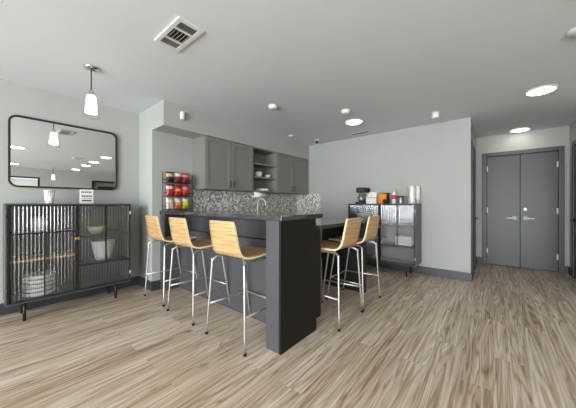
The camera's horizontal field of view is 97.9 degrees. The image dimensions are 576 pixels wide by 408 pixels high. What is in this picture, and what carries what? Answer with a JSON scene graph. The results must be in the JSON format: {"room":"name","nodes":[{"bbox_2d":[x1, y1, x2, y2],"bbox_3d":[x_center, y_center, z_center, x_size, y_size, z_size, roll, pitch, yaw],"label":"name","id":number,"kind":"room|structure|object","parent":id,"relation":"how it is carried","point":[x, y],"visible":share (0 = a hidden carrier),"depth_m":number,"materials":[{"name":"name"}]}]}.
{"room":"common room","nodes":[
{"label":"common room","id":0,"kind":"room"},
{"bbox_2d":[0,79,138,303],"bbox_3d":[-4.088,-0.070,1.296,0.120,2.440,6.028,0,0,39],"label":"wall","id":1,"kind":"structure","parent":0,"point":[15,98],"depth_m":3.01,"materials":[{"name":"paint"}]},
{"bbox_2d":[8,115,116,189],"bbox_3d":[-2.605,-0.562,2.988,0.030,0.765,0.978,0,0,39],"label":"wall mirror","id":2,"kind":"object","parent":1,"relation":"attached to","point":[42,153],"visible":1,"depth_m":2.91,"materials":[{"name":"silver metal"}]},
{"bbox_2d":[0,276,137,315],"bbox_3d":[-4.041,1.087,1.248,0.014,0.125,6.014,0,0,39],"label":"baseboard","id":3,"kind":"structure","parent":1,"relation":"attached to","point":[4,310],"depth_m":2.96,"materials":[{"name":"paint"}]},
{"bbox_2d":[139,107,192,280],"bbox_3d":[-1.009,-0.070,4.718,0.554,2.440,3.169,0,0,39],"label":"wall","id":4,"kind":"structure","parent":0,"point":[159,151],"depth_m":3.45,"materials":[{"name":"paint"}]},
{"bbox_2d":[138,276,151,290],"bbox_3d":[-1.959,1.087,3.439,0.434,0.125,0.014,0,0,39],"label":"baseboard","id":5,"kind":"structure","parent":4,"relation":"attached to","point":[141,281],"depth_m":3.44,"materials":[{"name":"paint"}]},
{"bbox_2d":[152,280,159,290],"bbox_3d":[-1.760,1.087,3.351,0.014,0.125,0.102,0,0,39],"label":"baseboard","id":6,"kind":"structure","parent":4,"relation":"attached to","point":[155,284],"depth_m":3.34,"materials":[{"name":"paint"}]},
{"bbox_2d":[193,135,251,191],"bbox_3d":[-1.003,-0.597,3.998,0.362,0.763,0.911,0,0,39],"label":"upper cabinet","id":7,"kind":"object","parent":4,"relation":"attached to","point":[218,164],"visible":1,"depth_m":3.78,"materials":[{"name":"paint"}]},
{"bbox_2d":[193,190,296,212],"bbox_3d":[-0.613,-0.005,4.758,0.008,0.420,2.589,0,0,39],"label":"backsplash","id":8,"kind":"structure","parent":4,"relation":"attached to","point":[202,199],"depth_m":4.48,"materials":[{"name":"tile"}]},
{"bbox_2d":[249,146,276,192],"bbox_3d":[-0.528,-0.597,4.609,0.324,0.763,0.631,0,0,39],"label":"open shelf unit","id":9,"kind":"object","parent":4,"relation":"attached to","point":[264,161],"visible":0.66,"depth_m":4.77,"materials":[{"name":"paint"}]},
{"bbox_2d":[251,192,265,197],"bbox_3d":[-0.522,-0.165,4.494,0.100,0.100,0.335,0,0,39],"label":"paper towel holder","id":10,"kind":"object","parent":9,"relation":"attached to","point":[254,194],"visible":0.95,"depth_m":4.45,"materials":[{"name":"silver metal"}]},
{"bbox_2d":[273,153,308,194],"bbox_3d":[0.015,-0.597,5.243,0.362,0.763,1.035,0,0,39],"label":"upper cabinet","id":11,"kind":"object","parent":4,"relation":"attached to","point":[292,172],"visible":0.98,"depth_m":5.10,"materials":[{"name":"paint"}]},
{"bbox_2d":[0,0,575,145],"bbox_3d":[0.952,-1.340,0.255,9.550,0.100,11.200,0,0,39],"label":"ceiling","id":12,"kind":"structure","parent":0,"point":[394,64],"depth_m":2.25,"materials":[{"name":"paint"}]},
{"bbox_2d":[82,64,99,119],"bbox_3d":[-1.857,-1.054,2.365,0.132,0.472,0.132,0,0,39],"label":"pendant lamp","id":13,"kind":"object","parent":12,"relation":"hanging from","point":[91,104],"visible":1,"depth_m":2.34,"materials":[{"name":"white glass"}]},
{"bbox_2d":[154,16,203,51],"bbox_3d":[-0.837,-1.284,1.915,0.385,0.012,0.190,0,0,39],"label":"ceiling vent","id":14,"kind":"object","parent":12,"relation":"in","point":[180,32],"visible":1,"depth_m":1.90,"materials":[{"name":"white metal"}]},
{"bbox_2d":[152,100,308,159],"bbox_3d":[-0.666,-1.135,4.437,0.332,0.309,3.169,0,0,39],"label":"soffit","id":15,"kind":"structure","parent":12,"relation":"attached to","point":[165,114],"depth_m":3.67,"materials":[{"name":"paint"}]},
{"bbox_2d":[180,111,184,119],"bbox_3d":[-1.374,-1.151,3.262,0.056,0.102,0.056,0,0,39],"label":"wall sensor","id":16,"kind":"object","parent":15,"relation":"attached to","point":[182,113],"visible":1,"depth_m":3.24,"materials":[{"name":"white plastic"}]},
{"bbox_2d":[269,104,276,109],"bbox_3d":[-0.197,-1.269,3.288,0.116,0.043,0.116,0,0,39],"label":"smoke detector","id":17,"kind":"object","parent":12,"relation":"attached to","point":[271,106],"visible":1,"depth_m":3.25,"materials":[{"name":"white plastic"}]},
{"bbox_2d":[341,109,349,114],"bbox_3d":[0.795,-1.267,3.458,0.124,0.046,0.124,0,0,39],"label":"smoke detector","id":18,"kind":"object","parent":12,"relation":"attached to","point":[344,111],"visible":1,"depth_m":3.42,"materials":[{"name":"white plastic"}]},
{"bbox_2d":[345,118,362,124],"bbox_3d":[1.032,-1.275,3.919,0.276,0.030,0.276,0,0,39],"label":"recessed light","id":19,"kind":"object","parent":12,"relation":"in","point":[355,121],"visible":1,"depth_m":3.87,"materials":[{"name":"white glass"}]},
{"bbox_2d":[346,120,361,124],"bbox_3d":[1.032,-1.269,3.919,0.240,0.018,0.240,0,0,39],"label":"diffuser","id":20,"kind":"object","parent":19,"relation":"attached to","point":[350,122],"depth_m":3.88,"materials":[{"name":"white plastic"}]},
{"bbox_2d":[431,111,439,118],"bbox_3d":[2.083,-1.250,3.541,0.100,0.080,0.100,0,0,39],"label":"ceiling sensor","id":21,"kind":"object","parent":12,"relation":"attached to","point":[434,115],"visible":1,"depth_m":3.51,"materials":[{"name":"white plastic"}]},
{"bbox_2d":[509,127,530,131],"bbox_3d":[4.013,-1.275,4.340,0.276,0.030,0.276,0,0,39],"label":"recessed light","id":22,"kind":"object","parent":12,"relation":"in","point":[521,129],"visible":1,"depth_m":4.29,"materials":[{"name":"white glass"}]},
{"bbox_2d":[511,128,528,131],"bbox_3d":[4.013,-1.269,4.340,0.240,0.018,0.240,0,0,39],"label":"diffuser","id":23,"kind":"object","parent":22,"relation":"attached to","point":[517,129],"depth_m":4.30,"materials":[{"name":"white plastic"}]},
{"bbox_2d":[524,84,558,95],"bbox_3d":[2.864,-1.275,2.838,0.276,0.030,0.276,0,0,39],"label":"recessed light","id":24,"kind":"object","parent":12,"relation":"in","point":[544,89],"visible":1,"depth_m":2.79,"materials":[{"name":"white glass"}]},
{"bbox_2d":[527,86,555,95],"bbox_3d":[2.864,-1.269,2.838,0.240,0.018,0.240,0,0,39],"label":"diffuser","id":25,"kind":"object","parent":24,"relation":"attached to","point":[540,90],"depth_m":2.80,"materials":[{"name":"white plastic"}]},
{"bbox_2d":[566,27,575,38],"bbox_3d":[2.156,-1.275,1.854,0.140,0.031,0.140,0,0,39],"label":"ceiling speaker","id":26,"kind":"object","parent":12,"relation":"attached to","point":[571,33],"visible":1,"depth_m":1.86},
{"bbox_2d":[0,258,575,407],"bbox_3d":[0.952,1.200,0.255,9.550,0.100,11.200,0,0,39],"label":"floor","id":27,"kind":"structure","parent":0,"point":[505,337],"depth_m":2.00,"materials":[{"name":"wood"}]},
{"bbox_2d":[3,203,130,320],"bbox_3d":[-2.437,0.573,2.849,0.409,1.155,1.050,0,0,39],"label":"sideboard","id":28,"kind":"object","parent":27,"relation":"on","point":[65,247],"visible":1,"depth_m":2.86,"materials":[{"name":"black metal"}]},
{"bbox_2d":[21,286,55,297],"bbox_3d":[-2.628,0.926,2.647,0.262,0.041,0.262,0,0,39],"label":"plate","id":29,"kind":"object","parent":28,"relation":"in","point":[27,295],"visible":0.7,"depth_m":2.57,"materials":[{"name":"white ceramic"}]},
{"bbox_2d":[21,282,55,292],"bbox_3d":[-2.628,0.883,2.647,0.262,0.041,0.262,0,0,39],"label":"serving bowl","id":30,"kind":"object","parent":29,"relation":"on","point":[35,290],"visible":0.63,"depth_m":2.56,"materials":[{"name":"white ceramic"}]},
{"bbox_2d":[21,279,55,288],"bbox_3d":[-2.628,0.840,2.647,0.262,0.041,0.262,0,0,39],"label":"serving bowl","id":31,"kind":"object","parent":30,"relation":"on","point":[49,283],"visible":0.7,"depth_m":2.56,"materials":[{"name":"white ceramic"}]},
{"bbox_2d":[21,275,55,284],"bbox_3d":[-2.628,0.797,2.647,0.262,0.041,0.262,0,0,39],"label":"serving bowl","id":32,"kind":"object","parent":31,"relation":"on","point":[25,282],"visible":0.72,"depth_m":2.56,"materials":[{"name":"white ceramic"}]},
{"bbox_2d":[21,270,55,280],"bbox_3d":[-2.628,0.754,2.647,0.262,0.041,0.262,0,0,39],"label":"serving bowl","id":33,"kind":"object","parent":32,"relation":"on","point":[38,275],"visible":0.93,"depth_m":2.65,"materials":[{"name":"white ceramic"}]},
{"bbox_2d":[30,216,47,231],"bbox_3d":[-2.628,0.210,2.647,0.130,0.155,0.130,0,0,39],"label":"vase","id":34,"kind":"object","parent":28,"relation":"on","point":[39,223],"visible":1,"depth_m":2.61,"materials":[{"name":"white ceramic"}]},
{"bbox_2d":[9,250,74,263],"bbox_3d":[-2.619,0.559,2.670,0.335,0.018,0.503,0,0,39],"label":"shelf","id":35,"kind":"object","parent":28,"relation":"attached to","point":[50,254],"depth_m":2.66,"materials":[{"name":"beige wood"}]},
{"bbox_2d":[9,228,74,235],"bbox_3d":[-2.619,0.297,2.670,0.335,0.018,0.503,0,0,39],"label":"shelf","id":36,"kind":"object","parent":28,"relation":"attached to","point":[25,230],"depth_m":2.65,"materials":[{"name":"black metal"}]},
{"bbox_2d":[43,190,54,203],"bbox_3d":[-2.585,-0.077,2.716,0.096,0.145,0.096,0,0,39],"label":"cup","id":37,"kind":"object","parent":28,"relation":"on","point":[49,195],"visible":1,"depth_m":2.69,"materials":[{"name":"white ceramic"}]},
{"bbox_2d":[80,189,92,203],"bbox_3d":[-2.368,-0.087,2.948,0.018,0.165,0.126,0,0,39],"label":"sign","id":38,"kind":"object","parent":28,"relation":"on","point":[86,196],"visible":1,"depth_m":2.94,"materials":[{"name":"white plastic"}]},
{"bbox_2d":[81,191,91,200],"bbox_3d":[-2.362,-0.090,2.942,0.002,0.114,0.102,0,0,39],"label":"print","id":39,"kind":"object","parent":38,"relation":"attached to","point":[85,195],"depth_m":2.94,"materials":[{"name":"white paper"}]},
{"bbox_2d":[87,226,104,233],"bbox_3d":[-2.303,0.315,3.028,0.200,0.090,0.200,0,0,39],"label":"bowl","id":40,"kind":"object","parent":28,"relation":"on","point":[92,229],"visible":0.91,"depth_m":2.97,"materials":[{"name":"green ceramic"}]},
{"bbox_2d":[70,254,127,264],"bbox_3d":[-2.297,0.681,3.063,0.335,0.018,0.503,0,0,39],"label":"shelf","id":41,"kind":"object","parent":28,"relation":"attached to","point":[83,260],"depth_m":3.04,"materials":[{"name":"black metal"}]},
{"bbox_2d":[70,231,127,237],"bbox_3d":[-2.297,0.369,3.063,0.335,0.018,0.503,0,0,39],"label":"shelf","id":42,"kind":"object","parent":28,"relation":"attached to","point":[82,234],"depth_m":3.02,"materials":[{"name":"black metal"}]},
{"bbox_2d":[91,239,115,259],"bbox_3d":[-2.265,0.557,3.074,0.256,0.228,0.256,0,0,39],"label":"bucket","id":43,"kind":"object","parent":28,"relation":"on","point":[98,246],"visible":0.93,"depth_m":3.00,"materials":[{"name":"white ceramic"}]},
{"bbox_2d":[144,215,196,306],"bbox_3d":[-1.452,0.643,3.153,0.537,1.013,0.526,0,0,39],"label":"bar stool","id":44,"kind":"object","parent":27,"relation":"on","point":[152,222],"visible":0.68,"depth_m":3.00,"materials":[{"name":"brown wood"}]},
{"bbox_2d":[166,217,229,325],"bbox_3d":[-0.955,0.643,2.714,0.537,1.013,0.526,0,0,39],"label":"bar stool","id":45,"kind":"object","parent":27,"relation":"on","point":[180,236],"visible":0.81,"depth_m":2.58,"materials":[{"name":"brown wood"}]},
{"bbox_2d":[205,220,265,356],"bbox_3d":[-0.381,0.643,2.232,0.537,1.013,0.526,0,0,39],"label":"bar stool","id":46,"kind":"object","parent":27,"relation":"on","point":[224,238],"visible":0.78,"depth_m":2.07,"materials":[{"name":"brown wood"}]},
{"bbox_2d":[160,214,315,354],"bbox_3d":[-0.765,0.640,2.803,2.235,1.020,0.490,0,0,39],"label":"kitchen island","id":47,"kind":"object","parent":27,"relation":"on","point":[286,277],"depth_m":2.27,"materials":[{"name":"paint"}]},
{"bbox_2d":[160,210,322,220],"bbox_3d":[-0.730,0.110,2.839,2.245,0.040,0.600,0,0,39],"label":"countertop","id":48,"kind":"structure","parent":47,"relation":"on","point":[273,216],"depth_m":2.37,"materials":[{"name":"stone"}]},
{"bbox_2d":[162,171,192,210],"bbox_3d":[-1.521,-0.175,3.457,0.196,0.530,0.338,0,0,39],"label":"rack","id":49,"kind":"object","parent":48,"relation":"on","point":[162,171],"visible":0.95,"depth_m":3.41,"materials":[{"name":"black metal"}]},
{"bbox_2d":[166,171,173,181],"bbox_3d":[-1.580,-0.361,3.364,0.083,0.144,0.100,0,0,3],"label":"snack bag","id":50,"kind":"object","parent":49,"relation":"in","point":[170,175],"visible":0.91,"depth_m":3.34,"materials":[{"name":"plastic"}]},
{"bbox_2d":[166,197,174,208],"bbox_3d":[-1.580,-0.010,3.365,0.083,0.157,0.102,0,0,4],"label":"snack bag","id":51,"kind":"object","parent":49,"relation":"in","point":[169,200],"visible":0.98,"depth_m":3.34,"materials":[{"name":"white plastic"}]},
{"bbox_2d":[166,184,174,195],"bbox_3d":[-1.580,-0.187,3.365,0.083,0.157,0.102,0,0,4],"label":"snack bag","id":52,"kind":"object","parent":49,"relation":"in","point":[169,187],"visible":0.96,"depth_m":3.34,"materials":[{"name":"red plastic"}]},
{"bbox_2d":[174,197,181,208],"bbox_3d":[-1.510,-0.010,3.450,0.083,0.157,0.102,0,0,4],"label":"snack bag","id":53,"kind":"object","parent":49,"relation":"in","point":[177,201],"visible":0.99,"depth_m":3.42,"materials":[{"name":"orange plastic"}]},
{"bbox_2d":[174,185,181,195],"bbox_3d":[-1.510,-0.187,3.450,0.083,0.157,0.102,0,0,4],"label":"snack bag","id":54,"kind":"object","parent":49,"relation":"in","point":[177,188],"visible":0.94,"depth_m":3.42,"materials":[{"name":"red plastic"}]},
{"bbox_2d":[174,172,181,182],"bbox_3d":[-1.510,-0.361,3.450,0.083,0.144,0.100,0,0,3],"label":"snack bag","id":55,"kind":"object","parent":49,"relation":"in","point":[176,175],"visible":0.9,"depth_m":3.42,"materials":[{"name":"red plastic"}]},
{"bbox_2d":[182,198,189,208],"bbox_3d":[-1.441,-0.010,3.535,0.083,0.157,0.102,0,0,4],"label":"snack bag","id":56,"kind":"object","parent":49,"relation":"in","point":[185,201],"visible":1,"depth_m":3.51,"materials":[{"name":"green plastic"}]},
{"bbox_2d":[182,185,189,195],"bbox_3d":[-1.441,-0.187,3.535,0.083,0.157,0.102,0,0,4],"label":"snack bag","id":57,"kind":"object","parent":49,"relation":"in","point":[185,188],"visible":0.91,"depth_m":3.51,"materials":[{"name":"red plastic"}]},
{"bbox_2d":[182,173,189,182],"bbox_3d":[-1.440,-0.361,3.535,0.083,0.144,0.100,0,0,3],"label":"snack bag","id":58,"kind":"object","parent":49,"relation":"in","point":[185,177],"visible":0.94,"depth_m":3.51,"materials":[{"name":"red plastic"}]},
{"bbox_2d":[316,230,320,317],"bbox_3d":[-0.318,0.698,2.844,1.585,0.905,0.130,0,0,39],"label":"base cabinet","id":59,"kind":"object","parent":27,"relation":"on","point":[318,232],"visible":0.1,"depth_m":2.33,"materials":[{"name":"black laminate"}]},
{"bbox_2d":[321,217,362,331],"bbox_3d":[0.450,0.643,2.610,0.526,1.013,0.537,0,0,39],"label":"bar stool","id":60,"kind":"object","parent":27,"relation":"on","point":[351,232],"visible":0.8,"depth_m":2.47,"materials":[{"name":"brown wood"}]},
{"bbox_2d":[322,223,365,292],"bbox_3d":[0.756,0.698,3.451,0.640,0.905,0.050,0,0,39],"label":"end panel","id":61,"kind":"object","parent":27,"relation":"on","point":[352,265],"visible":0.62,"depth_m":3.41,"materials":[{"name":"grey wood"}]},
{"bbox_2d":[316,218,367,229],"bbox_3d":[0.421,0.224,3.041,0.660,0.038,1.160,0,0,39],"label":"countertop","id":62,"kind":"structure","parent":61,"relation":"on","point":[321,223],"depth_m":2.78,"materials":[{"name":"stone"}]},
{"bbox_2d":[325,215,380,311],"bbox_3d":[0.792,0.643,3.028,0.526,1.013,0.537,0,0,39],"label":"bar stool","id":63,"kind":"object","parent":27,"relation":"on","point":[371,231],"visible":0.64,"depth_m":2.94,"materials":[{"name":"brown wood"}]},
{"bbox_2d":[348,204,420,276],"bbox_3d":[1.631,0.573,4.319,1.122,1.155,0.409,0,0,39],"label":"base cabinet","id":64,"kind":"object","parent":27,"relation":"on","point":[395,220],"visible":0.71,"depth_m":4.31,"materials":[{"name":"black metal"}]},
{"bbox_2d":[356,187,369,203],"bbox_3d":[1.357,-0.150,4.561,0.160,0.290,0.302,0,0,39],"label":"coffee maker","id":65,"kind":"object","parent":64,"relation":"on","point":[363,192],"visible":0.91,"depth_m":4.48,"materials":[{"name":"metal"}]},
{"bbox_2d":[356,213,371,219],"bbox_3d":[1.390,0.228,4.573,0.280,0.120,0.280,0,0,39],"label":"bowl","id":66,"kind":"object","parent":64,"relation":"on","point":[364,216],"visible":0.72,"depth_m":4.47,"materials":[{"name":"white plastic"}]},
{"bbox_2d":[366,195,377,203],"bbox_3d":[1.505,-0.085,4.453,0.180,0.160,0.160,0,0,39],"label":"box","id":67,"kind":"object","parent":64,"relation":"on","point":[368,200],"visible":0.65,"depth_m":4.39,"materials":[{"name":"white cardboard"}]},
{"bbox_2d":[378,194,386,203],"bbox_3d":[1.627,-0.090,4.328,0.150,0.170,0.078,0,0,39],"label":"pack","id":68,"kind":"object","parent":64,"relation":"on","point":[381,197],"visible":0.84,"depth_m":4.31},
{"bbox_2d":[392,188,395,203],"bbox_3d":[1.772,-0.132,4.195,0.070,0.254,0.073,0,0,39],"label":"syrup bottle","id":69,"kind":"object","parent":64,"relation":"on","point":[393,193],"visible":1,"depth_m":4.17,"materials":[{"name":"white plastic"}]},
{"bbox_2d":[380,224,413,227],"bbox_3d":[1.858,0.359,4.168,0.536,0.018,0.335,0,0,39],"label":"shelf","id":70,"kind":"object","parent":64,"relation":"attached to","point":[386,225],"depth_m":4.11,"materials":[{"name":"black metal"}]},
{"bbox_2d":[382,242,413,247],"bbox_3d":[1.858,0.681,4.168,0.536,0.018,0.335,0,0,39],"label":"shelf","id":71,"kind":"object","parent":64,"relation":"attached to","point":[385,243],"depth_m":4.16,"materials":[{"name":"black metal"}]},
{"bbox_2d":[397,196,403,203],"bbox_3d":[1.852,-0.068,4.119,0.112,0.126,0.112,0,0,39],"label":"canister","id":72,"kind":"object","parent":64,"relation":"on","point":[400,198],"visible":1,"depth_m":4.08,"materials":[{"name":"metal"}]},
{"bbox_2d":[395,242,413,245],"bbox_3d":[1.932,0.648,4.130,0.250,0.045,0.240,0,0,39],"label":"tray","id":73,"kind":"object","parent":64,"relation":"on","point":[399,243],"visible":0.61,"depth_m":4.03,"materials":[{"name":"white ceramic"}]},
{"bbox_2d":[395,239,413,242],"bbox_3d":[1.932,0.602,4.130,0.250,0.045,0.240,0,0,39],"label":"tray","id":74,"kind":"object","parent":73,"relation":"on","point":[399,240],"visible":0.63,"depth_m":4.03,"materials":[{"name":"white ceramic"}]},
{"bbox_2d":[395,235,413,239],"bbox_3d":[1.932,0.554,4.130,0.250,0.045,0.240,0,0,39],"label":"tray","id":75,"kind":"object","parent":74,"relation":"on","point":[402,237],"visible":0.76,"depth_m":4.05,"materials":[{"name":"white ceramic"}]},
{"bbox_2d":[408,186,414,203],"bbox_3d":[1.983,-0.149,4.011,0.100,0.288,0.100,0,0,39],"label":"dispenser","id":76,"kind":"object","parent":64,"relation":"on","point":[411,189],"visible":1,"depth_m":3.97,"materials":[{"name":"white"}]},
{"bbox_2d":[415,197,419,203],"bbox_3d":[2.109,-0.057,4.089,0.085,0.104,0.086,0,0,39],"label":"paper cup","id":77,"kind":"object","parent":64,"relation":"on","point":[417,199],"visible":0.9,"depth_m":4.06,"materials":[{"name":"white paper"}]},
{"bbox_3d":[-0.346,0.697,4.576,0.650,0.905,2.545,0,0,39],"label":"base cabinet","id":78,"kind":"object","parent":27,"relation":"on","visible":0},
{"bbox_3d":[-0.350,0.224,4.567,0.636,0.038,2.547,0,0,39],"label":"countertop","id":79,"kind":"structure","parent":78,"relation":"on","visible":0},
{"bbox_2d":[257,198,265,211],"bbox_3d":[-0.470,0.049,4.598,0.244,0.312,0.109,0,0,39],"label":"faucet","id":80,"kind":"object","parent":79,"relation":"on","point":[260,198],"visible":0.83,"depth_m":4.62,"materials":[{"name":"silver metal"}]},
{"bbox_2d":[301,117,475,272],"bbox_3d":[1.729,-0.070,5.510,3.787,2.440,1.525,0,0,39],"label":"wall","id":81,"kind":"structure","parent":0,"point":[436,158],"depth_m":4.14,"materials":[{"name":"paint"}]},
{"bbox_2d":[297,194,319,212],"bbox_3d":[0.450,-0.005,5.566,0.629,0.420,0.008,0,0,39],"label":"backsplash","id":82,"kind":"structure","parent":81,"relation":"attached to","point":[306,203],"depth_m":5.56,"materials":[{"name":"tile"}]},
{"bbox_2d":[321,252,471,281],"bbox_3d":[1.709,1.087,4.532,2.606,0.125,0.014,0,0,39],"label":"baseboard","id":83,"kind":"structure","parent":81,"relation":"attached to","point":[464,276],"depth_m":4.06,"materials":[{"name":"paint"}]},
{"bbox_2d":[471,140,477,279],"bbox_3d":[3.091,0.091,4.138,0.059,2.118,0.920,0,0,39],"label":"door","id":84,"kind":"structure","parent":81,"relation":"in","point":[473,150],"depth_m":4.13,"materials":[{"name":"paint"}]},
{"bbox_2d":[476,126,568,265],"bbox_3d":[4.369,-0.070,4.412,9.025,2.440,0.120,0,0,39],"label":"wall","id":85,"kind":"structure","parent":0,"point":[557,136],"depth_m":4.50,"materials":[{"name":"paint"}]},
{"bbox_2d":[477,257,481,263],"bbox_3d":[3.714,1.087,4.862,0.078,0.125,0.014,0,0,39],"label":"baseboard","id":86,"kind":"structure","parent":85,"relation":"attached to","point":[479,259],"depth_m":4.86,"materials":[{"name":"paint"}]},
{"bbox_2d":[482,146,564,272],"bbox_3d":[4.189,0.091,4.527,1.084,2.118,0.171,0,0,39],"label":"door","id":87,"kind":"structure","parent":85,"relation":"in","point":[523,191],"depth_m":4.47,"materials":[{"name":"paint"}]},
{"bbox_2d":[569,119,575,267],"bbox_3d":[5.824,-0.070,2.323,4.128,2.440,1.272,0,0,39],"label":"wall","id":88,"kind":"structure","parent":0,"point":[572,128],"depth_m":4.07,"materials":[{"name":"paint"}]},
{"bbox_2d":[568,266,571,276],"bbox_3d":[4.541,1.087,4.026,0.014,0.125,0.262,0,0,39],"label":"baseboard","id":89,"kind":"structure","parent":88,"relation":"attached to","point":[569,267],"depth_m":4.05,"materials":[{"name":"paint"}]},
{"bbox_2d":[570,139,575,279],"bbox_3d":[4.143,0.091,3.575,0.059,2.118,0.940,0,0,39],"label":"door","id":90,"kind":"structure","parent":88,"relation":"in","point":[573,220],"depth_m":3.84,"materials":[{"name":"paint"}]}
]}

